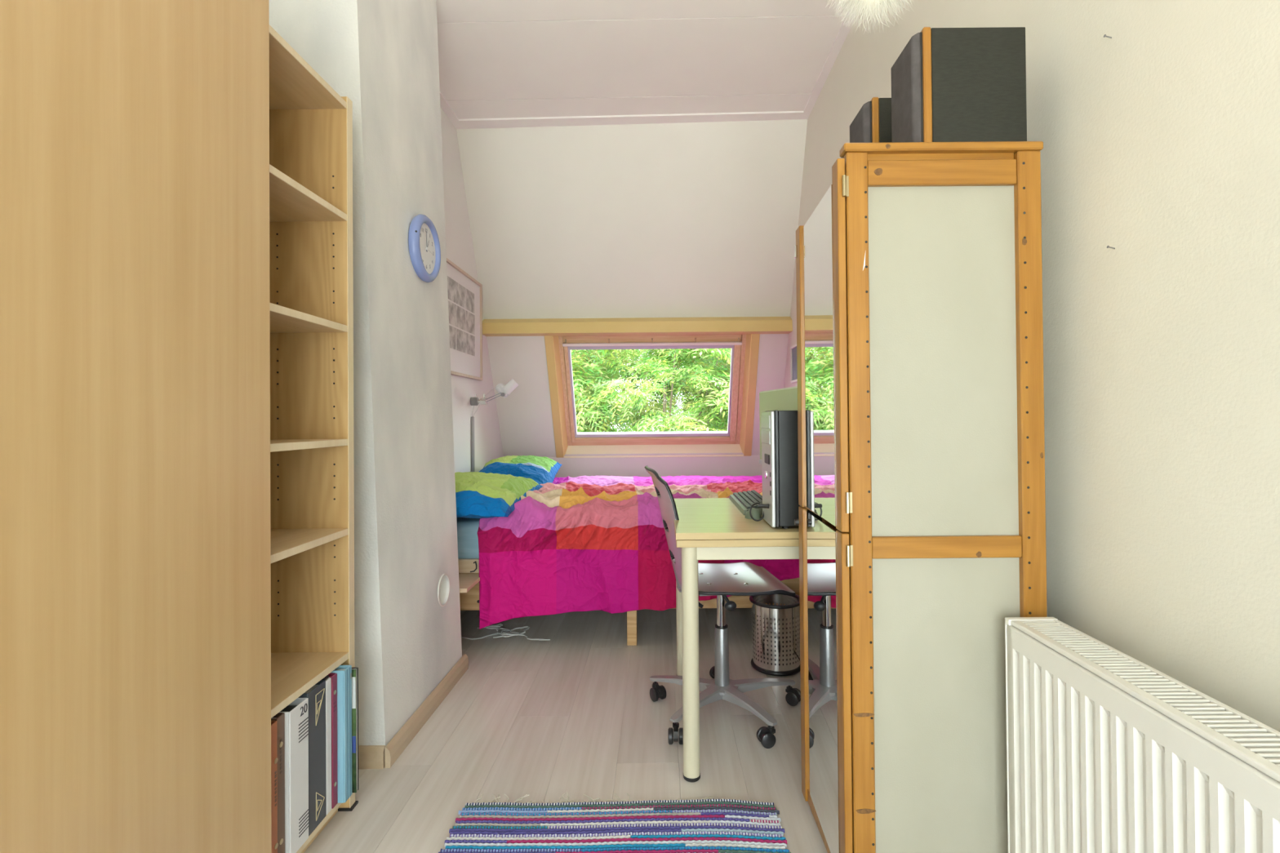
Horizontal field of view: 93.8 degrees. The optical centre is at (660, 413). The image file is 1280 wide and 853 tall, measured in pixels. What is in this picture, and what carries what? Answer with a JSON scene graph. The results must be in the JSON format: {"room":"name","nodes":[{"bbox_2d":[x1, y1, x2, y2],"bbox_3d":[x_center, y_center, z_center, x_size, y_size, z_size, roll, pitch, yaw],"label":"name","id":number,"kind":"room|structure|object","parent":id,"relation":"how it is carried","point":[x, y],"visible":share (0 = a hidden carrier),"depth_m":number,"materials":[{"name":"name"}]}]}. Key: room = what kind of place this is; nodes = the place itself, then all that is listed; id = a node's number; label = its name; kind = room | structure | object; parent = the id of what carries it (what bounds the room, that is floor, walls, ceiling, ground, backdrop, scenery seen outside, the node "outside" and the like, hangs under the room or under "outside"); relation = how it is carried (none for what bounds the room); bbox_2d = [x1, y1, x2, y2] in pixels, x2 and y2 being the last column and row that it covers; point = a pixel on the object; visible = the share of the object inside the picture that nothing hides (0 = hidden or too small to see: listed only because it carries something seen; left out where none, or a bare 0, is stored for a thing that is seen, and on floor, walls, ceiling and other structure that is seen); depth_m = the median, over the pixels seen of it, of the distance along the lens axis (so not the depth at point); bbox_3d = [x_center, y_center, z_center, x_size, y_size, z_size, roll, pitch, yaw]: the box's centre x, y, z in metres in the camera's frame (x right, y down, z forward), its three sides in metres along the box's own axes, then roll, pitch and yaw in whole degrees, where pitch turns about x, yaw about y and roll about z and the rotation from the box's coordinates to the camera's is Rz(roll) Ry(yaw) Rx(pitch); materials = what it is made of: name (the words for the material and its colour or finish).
{"room":"bedroom","nodes":[
{"label":"bedroom","id":0,"kind":"room"},
{"bbox_2d":[268,0,462,746],"bbox_3d":[-1.079,-0.451,2.224,0.440,3.100,0.704,-1,-1,0],"label":"wall","id":1,"kind":"structure","parent":0,"point":[382,55],"depth_m":2.04,"materials":[{"name":"paint"}]},
{"bbox_2d":[358,745,385,769],"bbox_3d":[-1.044,1.063,1.849,0.384,0.064,0.018,-1,-1,0],"label":"baseboard","id":2,"kind":"structure","parent":1,"relation":"attached to","point":[370,757],"depth_m":1.84,"materials":[{"name":"laminate"}]},
{"bbox_2d":[408,213,440,282],"bbox_3d":[-0.901,-0.635,2.306,0.035,0.254,0.254,-1,-1,0],"label":"wall clock","id":3,"kind":"object","parent":1,"relation":"attached to","point":[424,250],"visible":1,"depth_m":2.28,"materials":[{"name":"blue plastic"}]},
{"bbox_2d":[385,653,468,768],"bbox_3d":[-0.837,1.065,2.215,0.018,0.064,0.736,-1,-1,0],"label":"baseboard","id":4,"kind":"structure","parent":1,"relation":"attached to","point":[401,740],"depth_m":2.11,"materials":[{"name":"laminate"}]},
{"bbox_2d":[437,573,449,607],"bbox_3d":[-0.886,0.705,2.389,0.053,0.128,0.128,-1,-1,0],"label":"flue cover","id":5,"kind":"object","parent":1,"relation":"attached to","point":[442,589],"visible":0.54,"depth_m":2.43,"materials":[{"name":"white plastic"}]},
{"bbox_2d":[440,91,458,120],"bbox_3d":[-1.236,-1.775,2.758,0.050,0.014,1.685,-1,-1,0],"label":"trim","id":6,"kind":"structure","parent":1,"relation":"attached to","point":[444,104],"depth_m":3.47,"materials":[{"name":"white paint"}]},
{"bbox_2d":[440,107,503,472],"bbox_3d":[-1.325,-0.504,1.659,0.150,3.400,6.610,-1,-1,0],"label":"wall","id":7,"kind":"structure","parent":0,"point":[459,242],"depth_m":3.81,"materials":[{"name":"white paint"}]},
{"bbox_2d":[446,257,482,380],"bbox_3d":[-1.238,-0.565,3.690,0.023,0.665,0.890,-1,-1,0],"label":"wall picture","id":8,"kind":"object","parent":7,"relation":"attached to","point":[464,291],"visible":0.59,"depth_m":3.79,"materials":[{"name":"white paper"}]},
{"bbox_2d":[447,275,456,302],"bbox_3d":[-1.240,-0.737,3.547,0.001,0.132,0.172,0,0,0],"label":"print","id":9,"kind":"object","parent":8,"relation":"on","point":[451,281],"depth_m":3.56},
{"bbox_2d":[448,300,456,326],"bbox_3d":[-1.239,-0.595,3.545,0.001,0.132,0.172,0,0,0],"label":"print","id":10,"kind":"object","parent":8,"relation":"on","point":[451,304],"depth_m":3.57},
{"bbox_2d":[448,324,456,350],"bbox_3d":[-1.237,-0.453,3.544,0.001,0.132,0.172,0,0,0],"label":"print","id":11,"kind":"object","parent":8,"relation":"attached to","point":[452,328],"depth_m":3.57},
{"bbox_2d":[456,282,465,308],"bbox_3d":[-1.240,-0.736,3.729,0.001,0.132,0.172,0,0,0],"label":"print","id":12,"kind":"object","parent":8,"relation":"on","point":[460,286],"depth_m":3.72},
{"bbox_2d":[456,328,466,353],"bbox_3d":[-1.237,-0.452,3.726,0.001,0.132,0.172,0,0,0],"label":"print","id":13,"kind":"object","parent":8,"relation":"attached to","point":[460,332],"depth_m":3.72},
{"bbox_2d":[456,305,466,330],"bbox_3d":[-1.239,-0.594,3.727,0.001,0.132,0.172,0,0,0],"label":"print","id":14,"kind":"object","parent":8,"relation":"on","point":[460,309],"depth_m":3.72},
{"bbox_2d":[466,311,474,334],"bbox_3d":[-1.239,-0.592,3.909,0.001,0.132,0.172,0,0,0],"label":"print","id":15,"kind":"object","parent":8,"relation":"on","point":[469,314],"depth_m":3.90},
{"bbox_2d":[466,288,474,313],"bbox_3d":[-1.240,-0.734,3.911,0.001,0.132,0.172,0,0,0],"label":"print","id":16,"kind":"object","parent":8,"relation":"on","point":[469,292],"depth_m":3.90},
{"bbox_2d":[466,333,475,355],"bbox_3d":[-1.237,-0.450,3.908,0.001,0.132,0.172,0,0,0],"label":"print","id":17,"kind":"object","parent":8,"relation":"attached to","point":[470,337],"depth_m":3.91},
{"bbox_2d":[471,417,475,471],"bbox_3d":[-1.234,0.278,3.948,0.017,0.515,0.022,-1,-1,0],"label":"duct","id":18,"kind":"object","parent":7,"relation":"attached to","point":[473,458],"visible":0.58,"depth_m":3.94,"materials":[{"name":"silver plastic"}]},
{"bbox_2d":[304,608,827,852],"bbox_3d":[-0.138,1.145,1.620,2.396,0.120,6.460,-1,-1,0],"label":"floor","id":19,"kind":"structure","parent":0,"point":[574,712],"depth_m":2.02,"materials":[{"name":"grey"}]},
{"bbox_2d":[0,0,271,852],"bbox_3d":[-1.012,0.058,1.002,0.325,2.060,0.607,-1,-1,0],"label":"tall cabinet","id":20,"kind":"object","parent":19,"relation":"on","point":[135,560],"visible":1,"depth_m":0.97,"materials":[{"name":"brown wood"}]},
{"bbox_2d":[269,25,358,852],"bbox_3d":[-1.012,0.104,1.499,0.314,1.975,0.379,-1,-1,0],"label":"bookcase","id":21,"kind":"object","parent":19,"relation":"on","point":[312,465],"visible":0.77,"depth_m":1.66,"materials":[{"name":"brown wood"}]},
{"bbox_2d":[271,720,278,852],"bbox_3d":[-0.981,0.861,1.335,0.241,0.335,0.028,-1,-1,0],"label":"ring binder","id":22,"kind":"object","parent":21,"relation":"on","point":[274,759],"visible":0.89,"depth_m":1.34,"materials":[{"name":"brown cardboard"}]},
{"bbox_2d":[271,712,284,852],"bbox_3d":[-0.983,0.860,1.364,0.241,0.338,0.029,-1,-1,0],"label":"ring binder","id":23,"kind":"object","parent":21,"relation":"on","point":[279,717],"visible":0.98,"depth_m":1.36,"materials":[{"name":"brown"}]},
{"bbox_2d":[279,697,308,852],"bbox_3d":[-0.992,0.860,1.417,0.281,0.338,0.072,-1,-1,0],"label":"file","id":24,"kind":"object","parent":21,"relation":"on","point":[296,713],"visible":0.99,"depth_m":1.41,"materials":[{"name":"white plastic"}]},
{"bbox_2d":[298,680,325,836],"bbox_3d":[-0.974,0.857,1.494,0.241,0.346,0.076,-1,-1,0],"label":"ring binder","id":25,"kind":"object","parent":21,"relation":"on","point":[316,695],"visible":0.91,"depth_m":1.49,"materials":[{"name":"grey cardboard"}]},
{"bbox_2d":[321,675,331,815],"bbox_3d":[-0.975,0.857,1.546,0.240,0.347,0.023,-1,-1,0],"label":"ring binder","id":26,"kind":"object","parent":21,"relation":"on","point":[328,680],"visible":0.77,"depth_m":1.54,"materials":[{"name":"white plastic"}]},
{"bbox_2d":[327,673,337,808],"bbox_3d":[-0.972,0.859,1.571,0.241,0.343,0.023,-1,-1,0],"label":"ring binder","id":27,"kind":"object","parent":21,"relation":"on","point":[334,676],"visible":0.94,"depth_m":1.57,"materials":[{"name":"red"}]},
{"bbox_2d":[329,665,351,803],"bbox_3d":[-0.953,0.856,1.602,0.241,0.348,0.037,-1,-1,0],"label":"album","id":28,"kind":"object","parent":21,"relation":"on","point":[344,673],"visible":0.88,"depth_m":1.58,"materials":[{"name":"blue"}]},
{"bbox_2d":[351,667,358,792],"bbox_3d":[-0.935,0.864,1.633,0.216,0.333,0.015,-1,-1,0],"label":"picture book","id":29,"kind":"object","parent":21,"relation":"on","point":[354,670],"visible":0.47,"depth_m":1.63,"materials":[{"name":"teal paper"}]},
{"bbox_2d":[351,677,355,708],"bbox_3d":[-0.842,0.759,1.627,0.028,0.085,0.001,0,0,0],"label":"print","id":30,"kind":"object","parent":29,"relation":"attached to","point":[353,679],"depth_m":1.63,"materials":[{"name":"grey paper"}]},
{"bbox_2d":[351,736,355,753],"bbox_3d":[-0.840,0.899,1.626,0.028,0.045,0.001,0,0,0],"label":"print","id":31,"kind":"object","parent":29,"relation":"attached to","point":[353,738],"depth_m":1.63,"materials":[{"name":"blue paper"}]},
{"bbox_2d":[461,626,529,639],"bbox_3d":[-0.830,1.100,2.975,0.377,0.005,0.092,0,-1,-26],"label":"cable","id":32,"kind":"object","parent":19,"relation":"on","point":[502,631],"visible":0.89,"depth_m":2.99,"materials":[{"name":"white plastic"}]},
{"bbox_2d":[477,623,519,638],"bbox_3d":[-0.809,1.087,2.994,0.126,0.005,0.238,0,-1,-43],"label":"cable","id":33,"kind":"object","parent":19,"relation":"on","point":[499,624],"visible":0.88,"depth_m":3.02,"materials":[{"name":"white plastic"}]},
{"bbox_2d":[491,624,550,640],"bbox_3d":[-0.712,1.079,2.930,0.405,0.005,0.078,-1,-1,33],"label":"cable","id":34,"kind":"object","parent":19,"relation":"on","point":[497,629],"visible":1,"depth_m":2.92,"materials":[{"name":"white plastic"}]},
{"bbox_2d":[438,791,791,852],"bbox_3d":[-0.113,1.073,1.102,0.869,0.013,1.230,-1,-1,0],"label":"rag rug","id":35,"kind":"object","parent":19,"relation":"on","point":[722,825],"visible":1,"depth_m":1.56,"materials":[{"name":"multicoloured fabric"}]},
{"bbox_2d":[457,558,799,645],"bbox_3d":[-0.175,0.897,3.634,2.085,0.412,1.618,-1,-1,0],"label":"double bed","id":36,"kind":"object","parent":19,"relation":"on","point":[468,601],"visible":0.08,"depth_m":2.83,"materials":[{"name":"brown wood"}]},
{"bbox_2d":[456,517,479,559],"bbox_3d":[-0.177,0.614,3.626,2.015,0.192,1.568,-1,-1,0],"label":"mattress","id":37,"kind":"object","parent":36,"relation":"on","point":[467,528],"visible":0.02,"depth_m":2.84,"materials":[{"name":"blue fabric"}]},
{"bbox_2d":[454,471,542,518],"bbox_3d":[-0.942,0.397,3.027,0.549,0.198,0.690,-1,-1,2],"label":"pillow","id":38,"kind":"object","parent":37,"relation":"on","point":[478,495],"visible":0.59,"depth_m":2.81,"materials":[{"name":"fabric"}]},
{"bbox_2d":[479,455,561,484],"bbox_3d":[-0.942,0.406,3.897,0.535,0.242,0.716,0,-1,-3],"label":"pillow","id":39,"kind":"object","parent":37,"relation":"on","point":[543,470],"visible":0.49,"depth_m":3.75,"materials":[{"name":"fabric"}]},
{"bbox_2d":[477,475,799,629],"bbox_3d":[0.004,0.690,3.611,1.698,0.612,1.744,-1,-1,0],"label":"duvet","id":40,"kind":"object","parent":37,"relation":"on","point":[581,543],"visible":0.57,"depth_m":2.78,"materials":[{"name":"fabric"}]},
{"bbox_2d":[458,573,479,592],"bbox_3d":[-1.030,0.766,2.703,0.397,0.018,0.249,-1,-1,0],"label":"board","id":41,"kind":"object","parent":36,"relation":"attached to","point":[466,581],"visible":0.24,"depth_m":2.71,"materials":[{"name":"brown wood"}]},
{"bbox_2d":[644,465,800,748],"bbox_3d":[0.240,0.639,2.202,0.584,0.896,0.557,0,-1,-8],"label":"office chair","id":42,"kind":"object","parent":19,"relation":"on","point":[720,580],"visible":0.79,"depth_m":2.16,"materials":[{"name":"grey metal"}]},
{"bbox_2d":[673,497,799,782],"bbox_3d":[0.435,0.717,2.132,0.772,0.735,0.764,-1,-1,0],"label":"desk","id":43,"kind":"object","parent":19,"relation":"on","point":[706,528],"visible":0.47,"depth_m":1.77,"materials":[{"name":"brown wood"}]},
{"bbox_2d":[728,489,762,515],"bbox_3d":[0.345,0.333,2.282,0.115,0.037,0.430,-1,-1,0],"label":"keyboard","id":44,"kind":"object","parent":43,"relation":"on","point":[743,500],"visible":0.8,"depth_m":2.27,"materials":[{"name":"grey plastic"}]},
{"bbox_2d":[745,507,761,519],"bbox_3d":[0.313,0.333,2.009,0.056,0.034,0.060,-1,-1,0],"label":"computer mouse","id":45,"kind":"object","parent":43,"relation":"on","point":[755,513],"visible":0.85,"depth_m":1.99,"materials":[{"name":"grey plastic"}]},
{"bbox_2d":[749,502,768,521],"bbox_3d":[0.315,0.314,1.893,0.054,0.067,0.104,-1,-1,0],"label":"cable","id":46,"kind":"object","parent":43,"relation":"on","point":[761,505],"visible":0.99,"depth_m":1.93,"materials":[{"name":"grey plastic"}]},
{"bbox_2d":[759,386,797,463],"bbox_3d":[0.494,0.129,2.248,0.150,0.443,0.425,0,-1,-9],"label":"monitor","id":47,"kind":"object","parent":43,"relation":"on","point":[786,398],"visible":0.21,"depth_m":2.24,"materials":[{"name":"grey plastic"}]},
{"bbox_2d":[760,410,822,528],"bbox_3d":[0.544,0.168,1.889,0.424,0.358,0.177,-1,-1,0],"label":"computer tower","id":48,"kind":"object","parent":43,"relation":"on","point":[780,446],"visible":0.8,"depth_m":1.80,"materials":[{"name":"grey plastic"}]},
{"bbox_2d":[749,593,799,675],"bbox_3d":[0.500,0.939,2.577,0.227,0.292,0.227,-1,-1,0],"label":"waste bin","id":49,"kind":"object","parent":19,"relation":"on","point":[776,656],"visible":0.91,"depth_m":2.49,"materials":[{"name":"metal"}]},
{"bbox_2d":[794,141,1047,852],"bbox_3d":[0.601,0.249,1.503,0.454,1.658,0.468,-1,-1,0],"label":"wardrobe","id":50,"kind":"object","parent":19,"relation":"on","point":[921,433],"visible":0.91,"depth_m":1.29,"materials":[{"name":"orange wood"}]},
{"bbox_2d":[801,184,835,526],"bbox_3d":[0.390,-0.128,1.500,0.004,0.758,0.350,-1,-1,2],"label":"mirror","id":51,"kind":"object","parent":50,"relation":"on","point":[818,272],"depth_m":1.45,"materials":[{"name":"clear glass"}]},
{"bbox_2d":[804,510,839,852],"bbox_3d":[0.397,0.641,1.494,0.004,0.757,0.350,-1,-1,2],"label":"mirror","id":52,"kind":"object","parent":50,"relation":"attached to","point":[822,705],"depth_m":1.45,"materials":[{"name":"clear glass"}]},
{"bbox_2d":[849,97,892,142],"bbox_3d":[0.656,-0.711,1.660,0.225,0.264,0.141,-1,-1,0],"label":"loudspeaker","id":53,"kind":"object","parent":50,"relation":"on","point":[872,123],"visible":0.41,"depth_m":1.59,"materials":[{"name":"black wood"}]},
{"bbox_2d":[849,101,871,142],"bbox_3d":[0.555,-0.708,1.660,0.022,0.254,0.130,0,0,0],"label":"grille","id":54,"kind":"object","parent":53,"relation":"attached to","point":[860,128],"depth_m":1.60,"materials":[{"name":"grey"}]},
{"bbox_2d":[890,26,1026,142],"bbox_3d":[0.677,-0.714,1.376,0.246,0.264,0.144,-1,-1,0],"label":"loudspeaker","id":55,"kind":"object","parent":50,"relation":"on","point":[948,84],"visible":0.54,"depth_m":1.31,"materials":[{"name":"black wood"}]},
{"bbox_2d":[890,31,923,142],"bbox_3d":[0.565,-0.710,1.376,0.022,0.254,0.132,0,0,0],"label":"grille","id":56,"kind":"object","parent":55,"relation":"attached to","point":[907,71],"depth_m":1.33,"materials":[{"name":"grey"}]},
{"bbox_2d":[456,119,807,457],"bbox_3d":[-0.156,-0.862,4.280,2.396,2.593,1.472,-1,-1,0],"label":"wall","id":57,"kind":"structure","parent":0,"point":[681,220],"depth_m":3.98,"materials":[{"name":"paint"}]},
{"bbox_2d":[470,378,518,417],"bbox_3d":[-1.087,-0.102,3.951,0.317,0.251,0.115,-1,-1,0],"label":"wall lamp","id":58,"kind":"object","parent":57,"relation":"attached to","point":[504,391],"visible":1,"depth_m":3.93,"materials":[{"name":"grey metal"}]},
{"bbox_2d":[450,111,810,128],"bbox_3d":[-0.177,-1.793,3.658,2.170,0.047,0.115,-1,-1,0],"label":"trim","id":59,"kind":"structure","parent":57,"relation":"attached to","point":[472,123],"depth_m":3.64,"materials":[{"name":"white paint"}]},
{"bbox_2d":[482,316,792,336],"bbox_3d":[-0.163,-0.629,4.243,2.174,0.126,0.145,-1,-1,0],"label":"wooden beam","id":60,"kind":"structure","parent":57,"relation":"attached to","point":[715,325],"depth_m":4.18,"materials":[{"name":"yellow paint"}]},
{"bbox_2d":[544,333,759,457],"bbox_3d":[-0.054,-0.164,4.587,1.547,1.021,0.622,-1,-1,0],"label":"window","id":61,"kind":"structure","parent":57,"relation":"in","point":[738,438],"depth_m":4.61,"materials":[{"name":"brown wood"}]},
{"bbox_2d":[435,0,849,119],"bbox_3d":[-0.165,-2.010,1.218,2.396,0.417,5.600,-1,-1,0],"label":"ceiling","id":62,"kind":"structure","parent":0,"point":[498,59],"depth_m":3.00,"materials":[{"name":"grey paint"}]},
{"bbox_2d":[825,0,914,32],"bbox_3d":[0.572,-1.438,1.611,0.292,0.790,0.290,0,-1,-24],"label":"pendant lamp","id":63,"kind":"object","parent":62,"relation":"hanging from","point":[862,4],"visible":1,"depth_m":1.64,"materials":[{"name":"white"}]},
{"bbox_2d":[547,455,762,477],"bbox_3d":[-0.141,0.776,4.828,2.396,0.875,0.150,-1,-1,0],"label":"wall","id":64,"kind":"structure","parent":0,"point":[718,466],"depth_m":4.76,"materials":[{"name":"paint"}]},
{"bbox_2d":[783,0,1279,732],"bbox_3d":[0.999,-0.524,1.660,0.200,3.400,6.612,-1,-1,1],"label":"wall","id":65,"kind":"structure","parent":0,"point":[1160,136],"depth_m":1.08,"materials":[{"name":"paint"}]},
{"bbox_2d":[790,343,797,382],"bbox_3d":[0.912,-0.338,3.993,0.018,0.250,0.320,-1,-1,0],"label":"wall picture","id":66,"kind":"object","parent":65,"relation":"attached to","point":[793,369],"visible":0.53,"depth_m":4.09,"materials":[{"name":"white paper"}]},
{"bbox_2d":[791,346,797,380],"bbox_3d":[0.917,-0.338,3.993,0.008,0.220,0.290,0,0,0],"label":"print","id":67,"kind":"object","parent":66,"relation":"on","point":[794,369],"depth_m":4.06},
{"bbox_2d":[803,1,858,112],"bbox_3d":[0.860,-1.841,1.109,0.045,0.014,4.986,-1,-1,1],"label":"trim","id":68,"kind":"structure","parent":65,"relation":"attached to","point":[843,32],"depth_m":3.08,"materials":[{"name":"white paint"}]},
{"bbox_2d":[1004,617,1279,852],"bbox_3d":[0.813,0.744,0.744,0.188,0.651,1.000,-1,-1,0],"label":"radiator","id":69,"kind":"object","parent":65,"relation":"attached to","point":[1108,752],"visible":1,"depth_m":0.95,"materials":[{"name":"white metal"}]},
{"bbox_2d":[1004,617,1279,782],"bbox_3d":[0.768,0.425,0.748,0.102,0.013,0.996,0,0,0],"label":"grille","id":70,"kind":"object","parent":69,"relation":"attached to","point":[1253,742],"depth_m":0.89,"materials":[{"name":"white metal"}]},
{"label":"outside","id":71,"kind":"structure","parent":0,"visible":0},
{"bbox_3d":[0.054,6.504,32.544,60.000,0.300,54.800,0,0,0],"label":"lawn","id":72,"kind":"structure","parent":71,"visible":0},
{"bbox_2d":[570,349,676,431],"bbox_3d":[-2.659,1.940,11.942,6.256,8.528,3.248,-1,-1,0],"label":"tree","id":73,"kind":"object","parent":72,"relation":"on","point":[634,353],"visible":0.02,"depth_m":12.15,"materials":[{"name":"green plant"}]},
{"bbox_2d":[572,349,728,431],"bbox_3d":[-0.031,1.814,15.321,7.662,8.793,3.297,-1,-1,3],"label":"tree","id":74,"kind":"object","parent":72,"relation":"on","point":[620,426],"visible":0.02,"depth_m":14.63,"materials":[{"name":"green plant"}]},
{"bbox_2d":[570,348,731,432],"bbox_3d":[0.060,2.117,8.567,6.416,8.068,2.881,-1,-1,0],"label":"tree","id":75,"kind":"object","parent":72,"relation":"on","point":[597,411],"visible":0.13,"depth_m":8.06,"materials":[{"name":"green plant"}]},
{"bbox_2d":[639,349,731,431],"bbox_3d":[2.628,1.978,11.932,6.268,8.358,3.216,-1,-1,2],"label":"tree","id":76,"kind":"object","parent":72,"relation":"on","point":[688,388],"visible":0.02,"depth_m":11.80,"materials":[{"name":"green plant"}]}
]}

